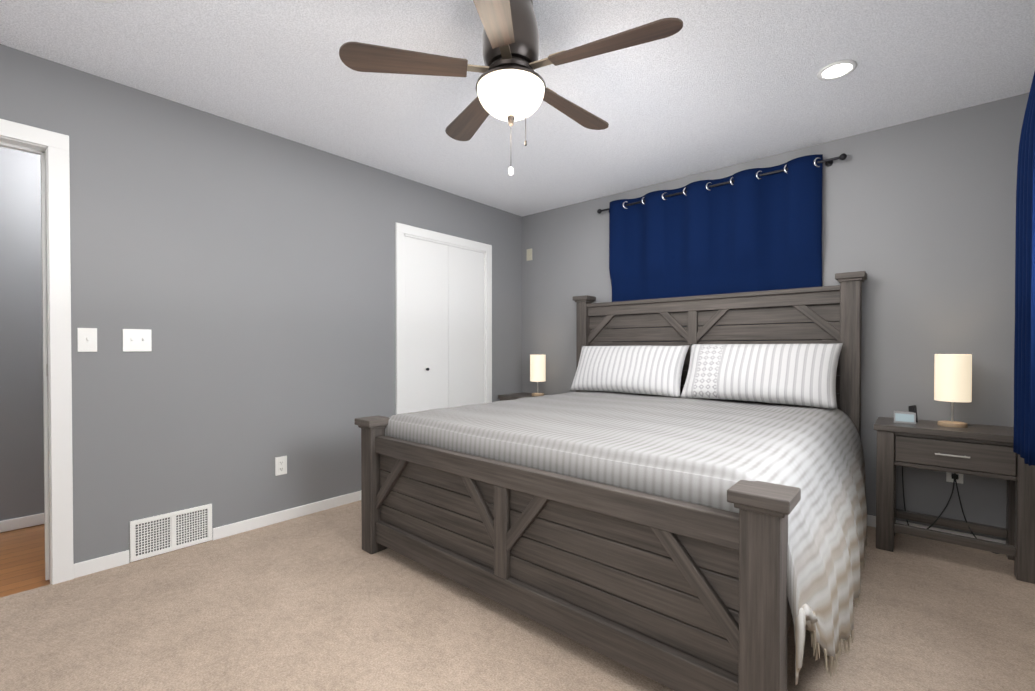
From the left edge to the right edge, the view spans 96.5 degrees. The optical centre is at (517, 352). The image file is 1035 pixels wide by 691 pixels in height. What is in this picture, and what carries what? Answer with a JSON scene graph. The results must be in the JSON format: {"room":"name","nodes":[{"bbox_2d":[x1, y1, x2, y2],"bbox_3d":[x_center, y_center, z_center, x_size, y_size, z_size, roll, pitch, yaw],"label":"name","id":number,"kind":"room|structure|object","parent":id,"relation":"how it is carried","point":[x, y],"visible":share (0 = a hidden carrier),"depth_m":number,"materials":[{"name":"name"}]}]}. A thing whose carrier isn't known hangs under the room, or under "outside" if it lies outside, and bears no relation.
{"room":"bedroom","nodes":[
{"label":"bedroom","id":0,"kind":"room"},
{"bbox_2d":[0,146,43,520],"bbox_3d":[-3.110,-0.146,2.832,0.120,2.440,3.600,1,1,41],"label":"wall","id":1,"kind":"structure","parent":0,"point":[21,429],"depth_m":2.83,"materials":[{"name":"grey paint"}]},
{"bbox_2d":[0,513,44,532],"bbox_3d":[-3.060,1.040,2.800,0.013,0.068,3.400,1,1,41],"label":"baseboard","id":2,"kind":"structure","parent":1,"relation":"attached to","point":[37,519],"depth_m":2.82,"materials":[{"name":"white wood"}]},
{"bbox_2d":[0,524,49,597],"bbox_3d":[-2.699,1.110,2.487,1.210,0.056,3.600,1,1,41],"label":"floor","id":3,"kind":"structure","parent":0,"point":[22,559],"depth_m":2.41,"materials":[{"name":"brown wood"}]},
{"bbox_2d":[0,44,521,563],"bbox_3d":[-1.471,-0.148,3.057,0.120,2.440,4.730,1,1,41],"label":"wall","id":4,"kind":"structure","parent":0,"point":[244,274],"depth_m":2.68,"materials":[{"name":"grey paint"}]},
{"bbox_2d":[0,119,73,584],"bbox_3d":[-2.478,0.030,1.900,0.156,2.107,0.914,1,1,41],"label":"door frame","id":5,"kind":"structure","parent":4,"relation":"attached to","point":[51,148],"depth_m":2.17,"materials":[{"name":"white wood"}]},
{"bbox_2d":[77,328,96,351],"bbox_3d":[-2.088,-0.063,2.243,0.016,0.115,0.070,1,1,41],"label":"light switch","id":6,"kind":"object","parent":4,"relation":"attached to","point":[87,339],"visible":1,"depth_m":2.24,"materials":[{"name":"white plastic"}]},
{"bbox_2d":[123,329,151,351],"bbox_3d":[-1.964,-0.064,2.386,0.016,0.115,0.116,1,1,41],"label":"light switch","id":7,"kind":"object","parent":4,"relation":"attached to","point":[137,340],"visible":1,"depth_m":2.39,"materials":[{"name":"white plastic"}]},
{"bbox_2d":[130,504,211,561],"bbox_3d":[-1.870,0.970,2.508,0.012,0.208,0.364,1,1,41],"label":"air vent","id":8,"kind":"object","parent":4,"relation":"in","point":[161,534],"visible":1,"depth_m":2.50,"materials":[{"name":"white plastic"}]},
{"bbox_2d":[275,456,286,475],"bbox_3d":[-1.501,0.717,2.933,0.009,0.115,0.070,1,1,41],"label":"electrical outlet","id":9,"kind":"object","parent":4,"relation":"attached to","point":[281,465],"visible":1,"depth_m":2.93,"materials":[{"name":"white plastic"}]},
{"bbox_2d":[212,491,360,539],"bbox_3d":[-1.344,1.037,3.114,0.013,0.068,1.235,1,1,41],"label":"baseboard","id":10,"kind":"structure","parent":4,"relation":"attached to","point":[269,519],"depth_m":2.93,"materials":[{"name":"white wood"}]},
{"bbox_2d":[395,222,491,413],"bbox_3d":[-0.585,0.027,3.958,0.037,2.070,1.050,1,1,41],"label":"closet door","id":11,"kind":"structure","parent":4,"relation":"attached to","point":[443,291],"depth_m":3.90,"materials":[{"name":"white wood"}]},
{"bbox_2d":[0,500,1034,690],"bbox_3d":[-0.097,1.114,1.876,3.520,0.060,4.490,1,1,41],"label":"floor carpet","id":12,"kind":"object","parent":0,"point":[320,601],"visible":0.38,"depth_m":1.81,"materials":[{"name":"beige carpet"}]},
{"bbox_2d":[498,392,549,400],"bbox_3d":[0.175,0.731,4.331,0.629,0.655,0.381,1,1,41],"label":"nightstand","id":13,"kind":"object","parent":12,"relation":"on","point":[512,396],"visible":0.15,"depth_m":4.36,"materials":[{"name":"grey wood"}]},
{"bbox_2d":[530,355,545,395],"bbox_3d":[0.192,0.211,4.365,0.146,0.385,0.146,1,1,41],"label":"lamp","id":14,"kind":"object","parent":13,"relation":"on","point":[537,368],"visible":1,"depth_m":4.30,"materials":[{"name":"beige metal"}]},
{"bbox_2d":[355,271,866,690],"bbox_3d":[0.651,0.296,2.668,2.190,1.560,2.250,1,1,41],"label":"bed","id":15,"kind":"object","parent":12,"relation":"on","point":[638,507],"visible":1,"depth_m":1.83,"materials":[{"name":"grey wood"}]},
{"bbox_2d":[385,390,866,684],"bbox_3d":[0.641,0.634,2.659,2.190,0.617,2.023,1,1,41],"label":"comforter","id":16,"kind":"object","parent":15,"relation":"on","point":[688,449],"depth_m":1.84,"materials":[{"name":"white fabric"}]},
{"bbox_2d":[570,345,689,397],"bbox_3d":[0.857,0.129,3.643,0.935,0.374,0.279,1,1,41],"label":"pillow","id":17,"kind":"object","parent":15,"relation":"on","point":[632,371],"depth_m":3.51,"materials":[{"name":"white fabric"}]},
{"bbox_2d":[680,343,842,409],"bbox_3d":[1.557,0.130,3.030,0.935,0.383,0.278,1,1,41],"label":"pillow","id":18,"kind":"object","parent":15,"relation":"on","point":[803,376],"depth_m":2.91,"materials":[{"name":"white fabric"}]},
{"bbox_2d":[874,417,1034,583],"bbox_3d":[2.315,0.735,2.472,0.629,0.685,0.381,1,1,41],"label":"nightstand","id":19,"kind":"object","parent":12,"relation":"on","point":[979,450],"visible":0.94,"depth_m":2.38,"materials":[{"name":"grey wood"}]},
{"bbox_2d":[894,405,917,423],"bbox_3d":[2.184,0.344,2.598,0.103,0.107,0.102,1,1,41],"label":"clock","id":20,"kind":"object","parent":19,"relation":"on","point":[910,417],"visible":1,"depth_m":2.56,"materials":[{"name":"grey plastic"}]},
{"bbox_2d":[934,354,971,427],"bbox_3d":[2.334,0.200,2.477,0.146,0.385,0.146,1,1,41],"label":"lamp","id":21,"kind":"object","parent":19,"relation":"on","point":[952,378],"visible":1,"depth_m":2.43,"materials":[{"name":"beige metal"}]},
{"bbox_2d":[0,0,1034,216],"bbox_3d":[-0.731,-1.407,1.951,4.850,0.100,5.410,1,1,41],"label":"ceiling","id":22,"kind":"structure","parent":0,"point":[710,85],"depth_m":2.26,"materials":[{"name":"white paint"}]},
{"bbox_2d":[94,0,115,2],"bbox_3d":[-1.579,-1.349,1.700,0.160,0.009,0.160,1,1,41],"label":"recessed light","id":23,"kind":"object","parent":22,"relation":"in","point":[107,1],"visible":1,"depth_m":1.77,"materials":[{"name":"white"}]},
{"bbox_2d":[339,0,682,175],"bbox_3d":[0.011,-1.024,1.827,1.213,0.664,1.178,1,1,41],"label":"ceiling fan","id":24,"kind":"object","parent":22,"relation":"hanging from","point":[510,86],"visible":1,"depth_m":1.71,"materials":[{"name":"brown wood"}]},
{"bbox_2d":[817,60,856,79],"bbox_3d":[1.532,-1.354,2.217,0.160,0.009,0.160,1,1,41],"label":"recessed light","id":25,"kind":"object","parent":22,"relation":"in","point":[837,70],"visible":1,"depth_m":2.21,"materials":[{"name":"white"}]},
{"bbox_2d":[522,92,1029,540],"bbox_3d":[1.460,-0.153,3.564,3.640,2.440,0.120,1,1,41],"label":"wall","id":26,"kind":"structure","parent":0,"point":[919,222],"depth_m":2.73,"materials":[{"name":"grey paint"}]},
{"bbox_2d":[527,249,531,260],"bbox_3d":[0.119,-0.985,4.634,0.070,0.115,0.011,1,1,41],"label":"electrical outlet plate","id":27,"kind":"object","parent":26,"relation":"attached to","point":[529,254],"visible":1,"depth_m":4.63,"materials":[{"name":"beige plastic"}]},
{"bbox_2d":[597,153,846,213],"bbox_3d":[1.388,-1.233,3.478,1.794,0.067,0.087,1,1,41],"label":"curtain rod","id":28,"kind":"object","parent":26,"relation":"attached to","point":[829,162],"visible":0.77,"depth_m":3.20,"materials":[{"name":"grey metal"}]},
{"bbox_2d":[609,154,822,341],"bbox_3d":[1.424,-0.558,3.549,1.600,1.450,0.247,1,1,41],"label":"curtain","id":29,"kind":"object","parent":28,"relation":"hanging from","point":[748,231],"depth_m":3.39,"materials":[{"name":"blue fabric"}]},
{"bbox_2d":[867,515,1005,543],"bbox_3d":[1.364,1.032,3.572,3.500,0.068,0.013,1,1,41],"label":"baseboard","id":30,"kind":"structure","parent":26,"relation":"attached to","point":[871,520],"depth_m":2.65,"materials":[{"name":"white wood"}]},
{"bbox_2d":[946,472,962,483],"bbox_3d":[2.471,0.676,2.609,0.070,0.115,0.009,1,1,41],"label":"electrical outlet","id":31,"kind":"object","parent":26,"relation":"attached to","point":[950,479],"visible":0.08,"depth_m":2.61,"materials":[{"name":"white plastic"}]},
{"bbox_3d":[1.238,-0.123,0.624,0.120,2.440,4.610,1,1,41],"label":"wall","id":32,"kind":"structure","parent":0,"visible":0},
{"bbox_3d":[1.390,-1.197,0.977,0.127,0.067,2.004,1,1,41],"label":"curtain rod","id":33,"kind":"object","parent":32,"relation":"attached to","visible":0},
{"bbox_2d":[1013,72,1034,465],"bbox_3d":[1.798,-0.440,1.539,0.157,1.616,0.355,1,1,41],"label":"curtain","id":34,"kind":"object","parent":33,"relation":"hanging from","point":[1024,396],"visible":1,"depth_m":1.57,"materials":[{"name":"blue fabric"}]},
{"bbox_3d":[2.462,0.677,2.599,0.028,0.066,0.024,1,1,41],"label":"plug","id":35,"kind":"object","parent":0,"visible":0},
{"bbox_2d":[902,466,955,528],"bbox_3d":[2.319,0.714,2.609,0.235,0.658,0.172,1,1,41],"label":"cord","id":36,"kind":"object","parent":35,"relation":"attached to","point":[943,509],"visible":0.52,"depth_m":2.60,"materials":[{"name":"black plastic"}]},
{"bbox_2d":[955,479,998,553],"bbox_3d":[2.499,0.725,2.478,0.228,0.678,0.135,1,1,41],"label":"cord","id":37,"kind":"object","parent":35,"relation":"attached to","point":[963,512],"visible":0.19,"depth_m":2.55,"materials":[{"name":"black plastic"}]}
]}

